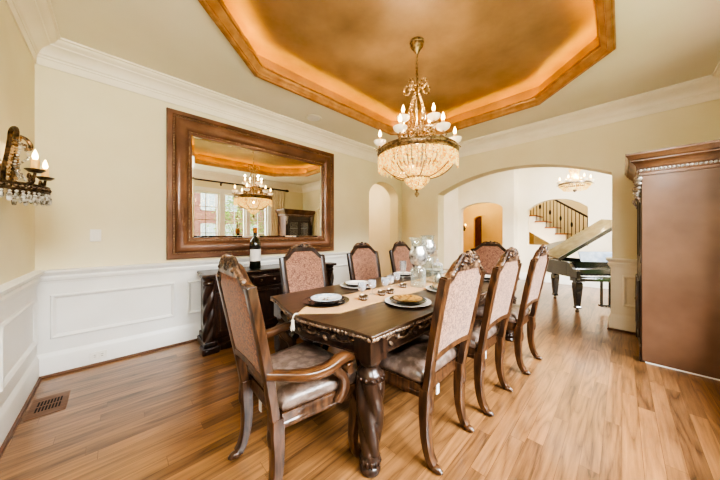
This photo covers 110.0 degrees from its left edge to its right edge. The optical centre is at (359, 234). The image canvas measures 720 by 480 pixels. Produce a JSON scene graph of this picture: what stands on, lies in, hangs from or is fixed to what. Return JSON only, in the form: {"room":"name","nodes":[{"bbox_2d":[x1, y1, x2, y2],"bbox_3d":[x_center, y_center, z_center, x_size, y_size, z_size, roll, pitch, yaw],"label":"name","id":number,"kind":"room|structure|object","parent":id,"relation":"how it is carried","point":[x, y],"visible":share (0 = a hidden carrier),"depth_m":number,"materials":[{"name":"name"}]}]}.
{"room":"dining room","nodes":[
{"label":"dining room","id":0,"kind":"room"},
{"bbox_2d":[0,0,34,284],"bbox_3d":[-1.341,-0.485,0.486,0.200,3.530,4.660,0,0,-44],"label":"wall","id":1,"kind":"structure","parent":0,"point":[17,66],"depth_m":1.83,"materials":[{"name":"beige paint"}]},
{"bbox_2d":[0,298,37,392],"bbox_3d":[-2.473,0.745,1.839,0.022,0.400,0.920,0,0,-44],"label":"trim","id":2,"kind":"structure","parent":1,"relation":"attached to","point":[4,382],"depth_m":1.74,"materials":[{"name":"white paint"}]},
{"bbox_2d":[0,126,54,205],"bbox_3d":[-2.147,-0.428,1.612,0.224,0.459,0.462,0,0,-44],"label":"wall sconce","id":3,"kind":"object","parent":1,"relation":"attached to","point":[40,193],"visible":0.99,"depth_m":1.55,"materials":[{"name":"brown metal"}]},
{"bbox_2d":[35,64,401,272],"bbox_3d":[-1.105,-0.485,4.113,5.570,3.530,0.240,0,0,-44],"label":"wall","id":4,"kind":"structure","parent":0,"point":[103,146],"depth_m":2.58,"materials":[{"name":"beige paint"}]},
{"bbox_2d":[90,229,100,241],"bbox_3d":[-2.609,0.005,2.487,0.078,0.120,0.017,0,0,-44],"label":"light switch","id":5,"kind":"object","parent":4,"relation":"attached to","point":[95,234],"visible":1,"depth_m":2.48,"materials":[{"name":"white plastic"}]},
{"bbox_2d":[90,349,106,360],"bbox_3d":[-2.576,1.183,2.483,0.120,0.075,0.010,0,0,-44],"label":"wall outlet","id":6,"kind":"object","parent":4,"relation":"attached to","point":[103,353],"visible":1,"depth_m":2.48,"materials":[{"name":"white plastic"}]},
{"bbox_2d":[0,322,200,457],"bbox_3d":[0.196,1.172,2.104,4.260,0.216,4.460,0,0,-44],"label":"baseboard","id":7,"kind":"structure","parent":4,"relation":"attached to","point":[66,359],"depth_m":2.38,"materials":[{"name":"white paint"}]},
{"bbox_2d":[50,282,174,338],"bbox_3d":[-2.472,0.745,2.599,0.920,0.400,0.022,0,0,-44],"label":"trim","id":8,"kind":"structure","parent":4,"relation":"attached to","point":[53,298],"depth_m":2.49,"materials":[{"name":"white paint"}]},
{"bbox_2d":[0,258,349,408],"bbox_3d":[0.196,0.795,2.104,4.260,0.930,4.460,0,0,-44],"label":"wainscoting","id":9,"kind":"structure","parent":4,"relation":"attached to","point":[74,313],"depth_m":2.48,"materials":[{"name":"white paint"}]},
{"bbox_2d":[0,251,349,307],"bbox_3d":[0.196,0.377,2.104,4.260,0.126,4.460,0,0,-44],"label":"trim","id":10,"kind":"structure","parent":4,"relation":"attached to","point":[10,290],"depth_m":2.52,"materials":[{"name":"white paint"}]},
{"bbox_2d":[187,279,200,313],"bbox_3d":[-1.723,0.745,3.320,0.920,0.400,0.022,0,0,-44],"label":"trim","id":11,"kind":"structure","parent":4,"relation":"attached to","point":[189,311],"depth_m":3.01,"materials":[{"name":"white paint"}]},
{"bbox_2d":[166,107,333,259],"bbox_3d":[-1.328,-0.583,3.677,2.385,1.725,0.077,0,0,-44],"label":"wall mirror","id":12,"kind":"object","parent":4,"relation":"attached to","point":[224,181],"visible":0.96,"depth_m":3.39,"materials":[{"name":"mirror glass"},{"name":"brown wood"}]},
{"bbox_2d":[4,0,719,169],"bbox_3d":[0.596,-1.637,2.489,5.370,0.234,4.460,0,0,-44],"label":"trim","id":13,"kind":"structure","parent":4,"relation":"attached to","point":[35,20],"depth_m":3.02,"materials":[{"name":"beige paint"}]},
{"bbox_2d":[0,279,719,479],"bbox_3d":[3.166,1.340,5.543,13.750,0.120,8.400,0,0,-44],"label":"floor","id":14,"kind":"structure","parent":0,"point":[589,409],"depth_m":1.70,"materials":[{"name":"brown wood"}]},
{"bbox_2d":[23,390,70,421],"bbox_3d":[-2.345,1.278,1.901,0.190,0.005,0.310,0,0,-44],"label":"floor vent","id":15,"kind":"object","parent":14,"relation":"in","point":[40,407],"visible":1,"depth_m":1.89,"materials":[{"name":"brown wood"}]},
{"bbox_2d":[197,262,336,356],"bbox_3d":[-1.179,0.855,3.440,1.794,0.850,0.517,0,0,-44],"label":"sideboard","id":16,"kind":"object","parent":14,"relation":"on","point":[214,336],"visible":0.48,"depth_m":2.85,"materials":[{"name":"black wood"}]},
{"bbox_2d":[249,227,260,268],"bbox_3d":[-1.348,0.167,3.240,0.138,0.527,0.138,0,0,-44],"label":"wine bottle","id":17,"kind":"object","parent":16,"relation":"on","point":[255,244],"visible":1,"depth_m":3.19,"materials":[{"name":"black glass"}]},
{"bbox_2d":[215,253,360,479],"bbox_3d":[-0.409,0.684,1.447,0.683,1.192,0.698,0,0,-42],"label":"armchair","id":18,"kind":"object","parent":14,"relation":"on","point":[295,383],"visible":0.95,"depth_m":1.26,"materials":[{"name":"brown wood"}]},
{"bbox_2d":[247,341,355,411],"bbox_3d":[-0.349,0.785,1.501,0.462,0.099,0.574,0,0,-42],"label":"seat cushion","id":19,"kind":"object","parent":18,"relation":"on","point":[292,396],"depth_m":1.34,"materials":[{"name":"grey fabric"}]},
{"bbox_2d":[279,243,358,365],"bbox_3d":[-0.383,0.684,2.430,0.683,1.192,0.604,0,0,44],"label":"chair","id":20,"kind":"object","parent":14,"relation":"on","point":[302,268],"visible":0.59,"depth_m":2.57,"materials":[{"name":"pink fabric"}]},
{"bbox_2d":[347,242,380,280],"bbox_3d":[0.245,0.684,3.034,0.604,1.192,0.683,0,0,-44],"label":"chair","id":21,"kind":"object","parent":14,"relation":"on","point":[363,260],"visible":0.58,"depth_m":3.18,"materials":[{"name":"pink fabric"}]},
{"bbox_2d":[270,268,519,477],"bbox_3d":[0.598,0.894,2.580,2.824,0.772,1.175,0,0,-44],"label":"dining table","id":22,"kind":"object","parent":14,"relation":"on","point":[369,332],"visible":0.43,"depth_m":1.46,"materials":[{"name":"brown wood"}]},
{"bbox_2d":[340,282,373,287],"bbox_3d":[-0.029,0.500,2.511,0.344,0.016,0.344,0,0,-44],"label":"charger plate","id":23,"kind":"object","parent":22,"relation":"on","point":[341,284],"visible":0.35,"depth_m":2.45,"materials":[{"name":"white ceramic"}]},
{"bbox_2d":[343,282,370,286],"bbox_3d":[-0.029,0.489,2.511,0.276,0.018,0.276,0,0,-44],"label":"dinner plate","id":24,"kind":"object","parent":23,"relation":"on","point":[344,283],"visible":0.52,"depth_m":2.45,"materials":[{"name":"white ceramic"}]},
{"bbox_2d":[345,280,367,284],"bbox_3d":[-0.029,0.480,2.511,0.236,0.016,0.236,0,0,-44],"label":"salad plate","id":25,"kind":"object","parent":24,"relation":"on","point":[352,282],"visible":0.92,"depth_m":2.55,"materials":[{"name":"white ceramic"}]},
{"bbox_2d":[290,273,445,330],"bbox_3d":[0.598,0.552,2.580,2.872,0.106,0.350,0,0,-44],"label":"table runner","id":26,"kind":"object","parent":22,"relation":"on","point":[354,302],"visible":0.48,"depth_m":2.04,"materials":[{"name":"fabric"}]},
{"bbox_2d":[303,296,348,306],"bbox_3d":[-0.253,0.496,1.900,0.344,0.016,0.344,0,0,-44],"label":"charger plate","id":27,"kind":"object","parent":26,"relation":"on","point":[346,299],"visible":0.51,"depth_m":1.83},
{"bbox_2d":[308,295,344,303],"bbox_3d":[-0.253,0.486,1.900,0.276,0.018,0.276,0,0,-44],"label":"dinner plate","id":28,"kind":"object","parent":27,"relation":"on","point":[343,297],"visible":0.45,"depth_m":1.84,"materials":[{"name":"white ceramic"}]},
{"bbox_2d":[311,293,341,301],"bbox_3d":[-0.253,0.476,1.900,0.236,0.016,0.236,0,0,-44],"label":"salad plate","id":29,"kind":"object","parent":28,"relation":"on","point":[327,297],"visible":1,"depth_m":1.92,"materials":[{"name":"white ceramic"}]},
{"bbox_2d":[358,282,365,291],"bbox_3d":[0.015,0.445,2.041,0.068,0.120,0.068,0,0,-44],"label":"goblet","id":30,"kind":"object","parent":26,"relation":"on","point":[358,282],"visible":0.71,"depth_m":2.02,"materials":[{"name":"clear glass"}]},
{"bbox_2d":[359,294,368,300],"bbox_3d":[0.027,0.487,1.962,0.082,0.036,0.080,0,0,-44],"label":"votive holder","id":31,"kind":"object","parent":26,"relation":"on","point":[363,297],"visible":1,"depth_m":1.94,"materials":[{"name":"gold metal"}]},
{"bbox_2d":[368,279,375,288],"bbox_3d":[0.104,0.445,2.147,0.068,0.120,0.068,0,0,-44],"label":"goblet","id":32,"kind":"object","parent":26,"relation":"on","point":[371,279],"visible":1,"depth_m":2.13,"materials":[{"name":"clear glass"}]},
{"bbox_2d":[377,290,385,295],"bbox_3d":[0.182,0.487,2.118,0.082,0.036,0.080,0,0,-44],"label":"votive holder","id":33,"kind":"object","parent":26,"relation":"on","point":[380,292],"visible":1,"depth_m":2.09,"materials":[{"name":"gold metal"}]},
{"bbox_2d":[381,278,388,285],"bbox_3d":[0.224,0.445,2.255,0.068,0.120,0.068,0,0,-44],"label":"goblet","id":34,"kind":"object","parent":26,"relation":"on","point":[381,278],"visible":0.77,"depth_m":2.23,"materials":[{"name":"clear glass"}]},
{"bbox_2d":[386,288,394,293],"bbox_3d":[0.262,0.487,2.180,0.082,0.036,0.080,0,0,-44],"label":"votive holder","id":35,"kind":"object","parent":26,"relation":"on","point":[389,290],"visible":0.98,"depth_m":2.15,"materials":[{"name":"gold metal"}]},
{"bbox_2d":[399,261,406,271],"bbox_3d":[0.439,0.385,2.573,0.084,0.240,0.084,0,0,-44],"label":"candle holder","id":36,"kind":"object","parent":26,"relation":"on","point":[401,270],"visible":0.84,"depth_m":2.56,"materials":[{"name":"clear glass"}]},
{"bbox_2d":[399,283,406,287],"bbox_3d":[0.415,0.487,2.425,0.082,0.036,0.080,0,0,-44],"label":"votive holder","id":37,"kind":"object","parent":26,"relation":"on","point":[402,285],"visible":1,"depth_m":2.40,"materials":[{"name":"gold metal"}]},
{"bbox_2d":[409,237,427,284],"bbox_3d":[0.575,0.265,2.489,0.183,0.480,0.183,0,0,-25],"label":"hurricane vase","id":38,"kind":"object","parent":26,"relation":"on","point":[418,256],"visible":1,"depth_m":2.42,"materials":[{"name":"clear glass"}]},
{"bbox_2d":[420,235,435,257],"bbox_3d":[0.732,0.255,2.730,0.176,0.500,0.176,0,0,-44],"label":"hurricane vase","id":39,"kind":"object","parent":26,"relation":"on","point":[430,246],"visible":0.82,"depth_m":2.66,"materials":[{"name":"clear glass"}]},
{"bbox_2d":[432,259,442,282],"bbox_3d":[0.808,0.375,2.622,0.112,0.260,0.112,0,0,-44],"label":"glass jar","id":40,"kind":"object","parent":26,"relation":"on","point":[437,276],"visible":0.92,"depth_m":2.60,"materials":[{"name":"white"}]},
{"bbox_2d":[389,273,416,276],"bbox_3d":[0.538,0.500,3.133,0.344,0.016,0.344,0,0,-44],"label":"charger plate","id":41,"kind":"object","parent":22,"relation":"on","point":[391,274],"visible":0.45,"depth_m":3.07,"materials":[{"name":"white ceramic"}]},
{"bbox_3d":[0.538,0.489,3.133,0.276,0.018,0.276,0,0,-44],"label":"dinner plate","id":42,"kind":"object","parent":41,"relation":"on","visible":0},
{"bbox_2d":[394,272,412,274],"bbox_3d":[0.538,0.480,3.133,0.236,0.016,0.236,0,0,-44],"label":"salad plate","id":43,"kind":"object","parent":42,"relation":"on","point":[401,273],"visible":0.93,"depth_m":3.15,"materials":[{"name":"white ceramic"}]},
{"bbox_2d":[385,296,430,306],"bbox_3d":[0.358,0.500,1.892,0.344,0.016,0.344,0,0,-44],"label":"charger plate","id":44,"kind":"object","parent":22,"relation":"on","point":[428,302],"visible":0.47,"depth_m":1.82,"materials":[{"name":"white ceramic"}]},
{"bbox_2d":[389,295,426,303],"bbox_3d":[0.358,0.489,1.892,0.276,0.018,0.276,0,0,-44],"label":"dinner plate","id":45,"kind":"object","parent":44,"relation":"on","point":[391,298],"visible":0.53,"depth_m":1.84,"materials":[{"name":"gold metal"}]},
{"bbox_2d":[393,294,422,301],"bbox_3d":[0.358,0.480,1.892,0.216,0.016,0.216,0,0,-44],"label":"salad plate","id":46,"kind":"object","parent":45,"relation":"on","point":[404,297],"visible":1,"depth_m":1.91,"materials":[{"name":"gold metal"}]},
{"bbox_2d":[426,285,436,291],"bbox_3d":[0.780,0.500,2.319,0.344,0.016,0.344,0,0,-44],"label":"charger plate","id":47,"kind":"object","parent":22,"relation":"on","point":[427,287],"visible":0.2,"depth_m":2.32,"materials":[{"name":"white ceramic"}]},
{"bbox_2d":[421,269,446,272],"bbox_3d":[1.015,0.500,3.474,0.344,0.016,0.344,0,0,-44],"label":"charger plate","id":48,"kind":"object","parent":22,"relation":"on","point":[422,269],"visible":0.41,"depth_m":3.41,"materials":[{"name":"white ceramic"}]},
{"bbox_3d":[1.015,0.489,3.474,0.276,0.018,0.276,0,0,-44],"label":"dinner plate","id":49,"kind":"object","parent":48,"relation":"on","visible":0},
{"bbox_2d":[425,268,442,270],"bbox_3d":[1.015,0.480,3.474,0.236,0.016,0.236,0,0,-44],"label":"salad plate","id":50,"kind":"object","parent":49,"relation":"on","point":[429,269],"visible":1,"depth_m":3.51,"materials":[{"name":"white ceramic"}]},
{"bbox_2d":[389,241,414,272],"bbox_3d":[0.825,0.684,3.592,0.604,1.192,0.683,0,0,-44],"label":"chair","id":51,"kind":"object","parent":14,"relation":"on","point":[400,251],"visible":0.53,"depth_m":3.73,"materials":[{"name":"pink fabric"}]},
{"bbox_2d":[357,250,485,475],"bbox_3d":[0.403,0.684,1.669,0.604,1.192,0.683,0,0,-44],"label":"chair","id":52,"kind":"object","parent":14,"relation":"on","point":[415,367],"visible":0.93,"depth_m":1.45,"materials":[{"name":"brown wood"}]},
{"bbox_2d":[379,334,458,382],"bbox_3d":[0.347,0.785,1.727,0.574,0.099,0.462,0,0,-44],"label":"seat cushion","id":53,"kind":"object","parent":52,"relation":"on","point":[406,362],"depth_m":1.55,"materials":[{"name":"grey fabric"}]},
{"bbox_2d":[424,247,521,416],"bbox_3d":[0.911,0.684,2.103,0.604,1.192,0.683,0,0,-43],"label":"chair","id":54,"kind":"object","parent":14,"relation":"on","point":[504,277],"visible":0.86,"depth_m":1.84,"materials":[{"name":"brown wood"}]},
{"bbox_2d":[424,319,498,348],"bbox_3d":[0.857,0.785,2.162,0.574,0.099,0.462,0,0,-43],"label":"seat cushion","id":55,"kind":"object","parent":54,"relation":"on","point":[493,333],"depth_m":2.01,"materials":[{"name":"grey fabric"}]},
{"bbox_2d":[470,241,506,332],"bbox_3d":[1.776,0.684,3.651,0.683,1.192,0.738,0,0,-44],"label":"armchair","id":56,"kind":"object","parent":14,"relation":"on","point":[489,253],"visible":0.34,"depth_m":3.82,"materials":[{"name":"pink fabric"}]},
{"bbox_2d":[475,244,549,374],"bbox_3d":[1.529,0.684,2.628,0.604,1.192,0.683,0,0,-42],"label":"chair","id":57,"kind":"object","parent":14,"relation":"on","point":[519,316],"visible":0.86,"depth_m":2.37,"materials":[{"name":"brown wood"}]},
{"bbox_2d":[476,304,529,322],"bbox_3d":[1.475,0.785,2.687,0.574,0.099,0.462,0,0,-42],"label":"seat cushion","id":58,"kind":"object","parent":57,"relation":"on","point":[513,318],"depth_m":2.56,"materials":[{"name":"grey fabric"}]},
{"bbox_2d":[529,200,587,245],"bbox_3d":[6.523,-0.175,7.347,1.010,2.910,2.725,0,0,-44],"label":"staircase","id":59,"kind":"structure","parent":14,"relation":"on","point":[543,229],"depth_m":7.57,"materials":[{"name":"brown wood"}]},
{"bbox_2d":[546,219,611,311],"bbox_3d":[4.130,0.490,4.646,1.265,1.576,1.378,0,0,7],"label":"grand piano","id":60,"kind":"object","parent":14,"relation":"on","point":[591,266],"visible":0.56,"depth_m":4.36,"materials":[{"name":"black paint"}]},
{"bbox_2d":[624,139,719,380],"bbox_3d":[3.333,0.233,2.731,1.194,2.095,0.639,0,0,-44],"label":"display cabinet","id":61,"kind":"object","parent":14,"relation":"on","point":[676,193],"visible":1,"depth_m":2.38,"materials":[{"name":"brown wood"}]},
{"bbox_2d":[369,184,389,276],"bbox_3d":[0.457,-0.570,6.788,0.110,3.700,1.450,0,0,-44],"label":"wall","id":62,"kind":"structure","parent":0,"point":[379,199],"depth_m":6.62,"materials":[{"name":"beige paint"}]},
{"bbox_2d":[50,0,719,157],"bbox_3d":[0.542,-1.857,2.437,5.620,0.215,4.860,0,0,-44],"label":"ceiling","id":63,"kind":"structure","parent":0,"point":[476,57],"depth_m":2.55,"materials":[{"name":"beige paint"}]},
{"bbox_2d":[305,114,321,121],"bbox_3d":[-0.693,-1.746,3.774,0.244,0.008,0.244,0,0,-44],"label":"ceiling speaker","id":64,"kind":"object","parent":63,"relation":"attached to","point":[311,117],"visible":1,"depth_m":3.77,"materials":[{"name":"paint"}]},
{"bbox_2d":[307,115,319,120],"bbox_3d":[-0.693,-1.745,3.774,0.187,0.004,0.187,0,0,-5],"label":"speaker grille","id":65,"kind":"object","parent":64,"relation":"attached to","point":[309,117],"depth_m":3.76,"materials":[{"name":"white plastic"}]},
{"bbox_2d":[198,0,615,134],"bbox_3d":[0.613,-1.774,2.550,3.683,0.101,2.751,0,0,-44],"label":"trim","id":66,"kind":"structure","parent":63,"relation":"attached to","point":[604,10],"depth_m":2.75,"materials":[{"name":"brown stained wood"}]},
{"bbox_2d":[374,37,461,196],"bbox_3d":[0.580,-1.173,2.570,0.858,1.585,0.832,0,0,-44],"label":"crystal chandelier","id":67,"kind":"object","parent":63,"relation":"hanging from","point":[442,145],"visible":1,"depth_m":2.40,"materials":[{"name":"clear glass"}]},
{"bbox_2d":[377,135,458,180],"bbox_3d":[0.580,-0.713,2.570,0.808,0.297,0.806,0,0,-44],"label":"basket","id":68,"kind":"object","parent":67,"relation":"on","point":[390,163],"depth_m":2.31,"materials":[{"name":"clear glass"}]},
{"bbox_2d":[444,188,457,268],"bbox_3d":[2.172,-0.570,7.327,3.110,3.700,0.150,0,0,-44],"label":"wall","id":69,"kind":"structure","parent":0,"point":[451,198],"depth_m":7.84,"materials":[{"name":"beige paint"}]},
{"bbox_2d":[463,203,502,252],"bbox_3d":[4.826,-0.145,9.804,0.150,2.850,2.960,0,0,-44],"label":"wall","id":70,"kind":"structure","parent":0,"point":[495,211],"depth_m":9.83,"materials":[{"name":"orange paint"}]},
{"bbox_2d":[458,170,511,256],"bbox_3d":[3.813,-0.570,7.720,0.200,3.700,1.560,0,0,-44],"label":"wall","id":71,"kind":"structure","parent":0,"point":[496,188],"depth_m":7.48,"materials":[{"name":"beige paint"}]},
{"bbox_2d":[482,216,491,242],"bbox_3d":[5.817,-0.145,10.758,0.100,2.850,2.960,0,0,-44],"label":"wall","id":72,"kind":"structure","parent":0,"point":[486,220],"depth_m":10.99,"materials":[{"name":"orange paint"}]},
{"bbox_2d":[475,216,481,247],"bbox_3d":[5.185,0.230,11.288,0.075,2.100,0.480,0,0,-44],"label":"door","id":73,"kind":"structure","parent":72,"relation":"in","point":[478,221],"depth_m":11.16,"materials":[{"name":"red wood"}]},
{"bbox_2d":[512,169,517,249],"bbox_3d":[4.440,-0.570,7.213,0.400,3.700,0.040,0,0,-44],"label":"wall","id":74,"kind":"structure","parent":0,"point":[514,172],"depth_m":7.17,"materials":[{"name":"beige paint"}]},
{"bbox_2d":[529,208,533,244],"bbox_3d":[5.652,-1.020,8.476,3.500,4.600,0.100,0,0,-44],"label":"wall","id":75,"kind":"structure","parent":0,"point":[531,236],"depth_m":8.60,"materials":[{"name":"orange paint"}]},
{"bbox_2d":[402,99,719,268],"bbox_3d":[2.608,-0.570,4.451,0.250,3.700,4.900,0,0,-44],"label":"wall","id":76,"kind":"structure","parent":0,"point":[603,148],"depth_m":3.55,"materials":[{"name":"beige paint"}]},
{"bbox_2d":[415,256,437,270],"bbox_3d":[1.260,0.795,5.571,0.140,0.930,0.937,0,0,-44],"label":"trim","id":77,"kind":"structure","parent":76,"relation":"attached to","point":[432,258],"depth_m":5.41,"materials":[{"name":"beige paint"}]},
{"bbox_2d":[607,311,635,334],"bbox_3d":[3.421,1.172,2.798,1.370,0.216,0.990,0,0,-44],"label":"baseboard","id":78,"kind":"structure","parent":76,"relation":"attached to","point":[627,323],"depth_m":3.33,"materials":[{"name":"beige paint"}]},
{"bbox_2d":[611,267,636,316],"bbox_3d":[3.433,0.795,2.786,1.370,0.930,0.956,0,0,-44],"label":"trim","id":79,"kind":"structure","parent":76,"relation":"attached to","point":[617,274],"depth_m":3.35,"materials":[{"name":"beige paint"}]},
{"bbox_2d":[534,199,587,244],"bbox_3d":[7.277,-1.020,7.653,0.100,4.600,3.340,0,0,-44],"label":"wall","id":80,"kind":"structure","parent":0,"point":[582,208],"depth_m":8.23,"materials":[{"name":"beige paint"}]},
{"bbox_2d":[518,167,611,275],"bbox_3d":[6.174,-0.570,5.842,0.200,3.700,4.460,0,0,-44],"label":"wall","id":81,"kind":"structure","parent":0,"point":[538,185],"depth_m":6.72,"materials":[{"name":"beige paint"}]},
{"bbox_2d":[519,272,607,288],"bbox_3d":[4.832,1.175,4.707,3.310,0.210,4.685,0,0,-44],"label":"baseboard","id":82,"kind":"structure","parent":81,"relation":"attached to","point":[563,279],"depth_m":6.52,"materials":[{"name":"white paint"}]},
{"bbox_3d":[4.398,-2.470,5.237,3.600,0.100,6.250,0,0,-44],"label":"ceiling","id":83,"kind":"structure","parent":0,"visible":0},
{"bbox_2d":[557,169,593,191],"bbox_3d":[4.530,-1.665,5.316,0.582,1.510,0.604,0,0,-44],"label":"chandelier","id":84,"kind":"object","parent":83,"relation":"hanging from","point":[574,176],"visible":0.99,"depth_m":5.25,"materials":[{"name":"brown metal"}]},
{"bbox_3d":[2.212,-0.485,0.809,5.370,3.530,0.200,0,0,-44],"label":"wall","id":85,"kind":"structure","parent":0,"visible":0},
{"bbox_2d":[605,257,636,268],"bbox_3d":[3.415,0.377,2.804,1.370,0.126,1.006,0,0,-44],"label":"trim","id":86,"kind":"structure","parent":85,"relation":"attached to","point":[612,262],"depth_m":3.33,"materials":[{"name":"beige paint"}]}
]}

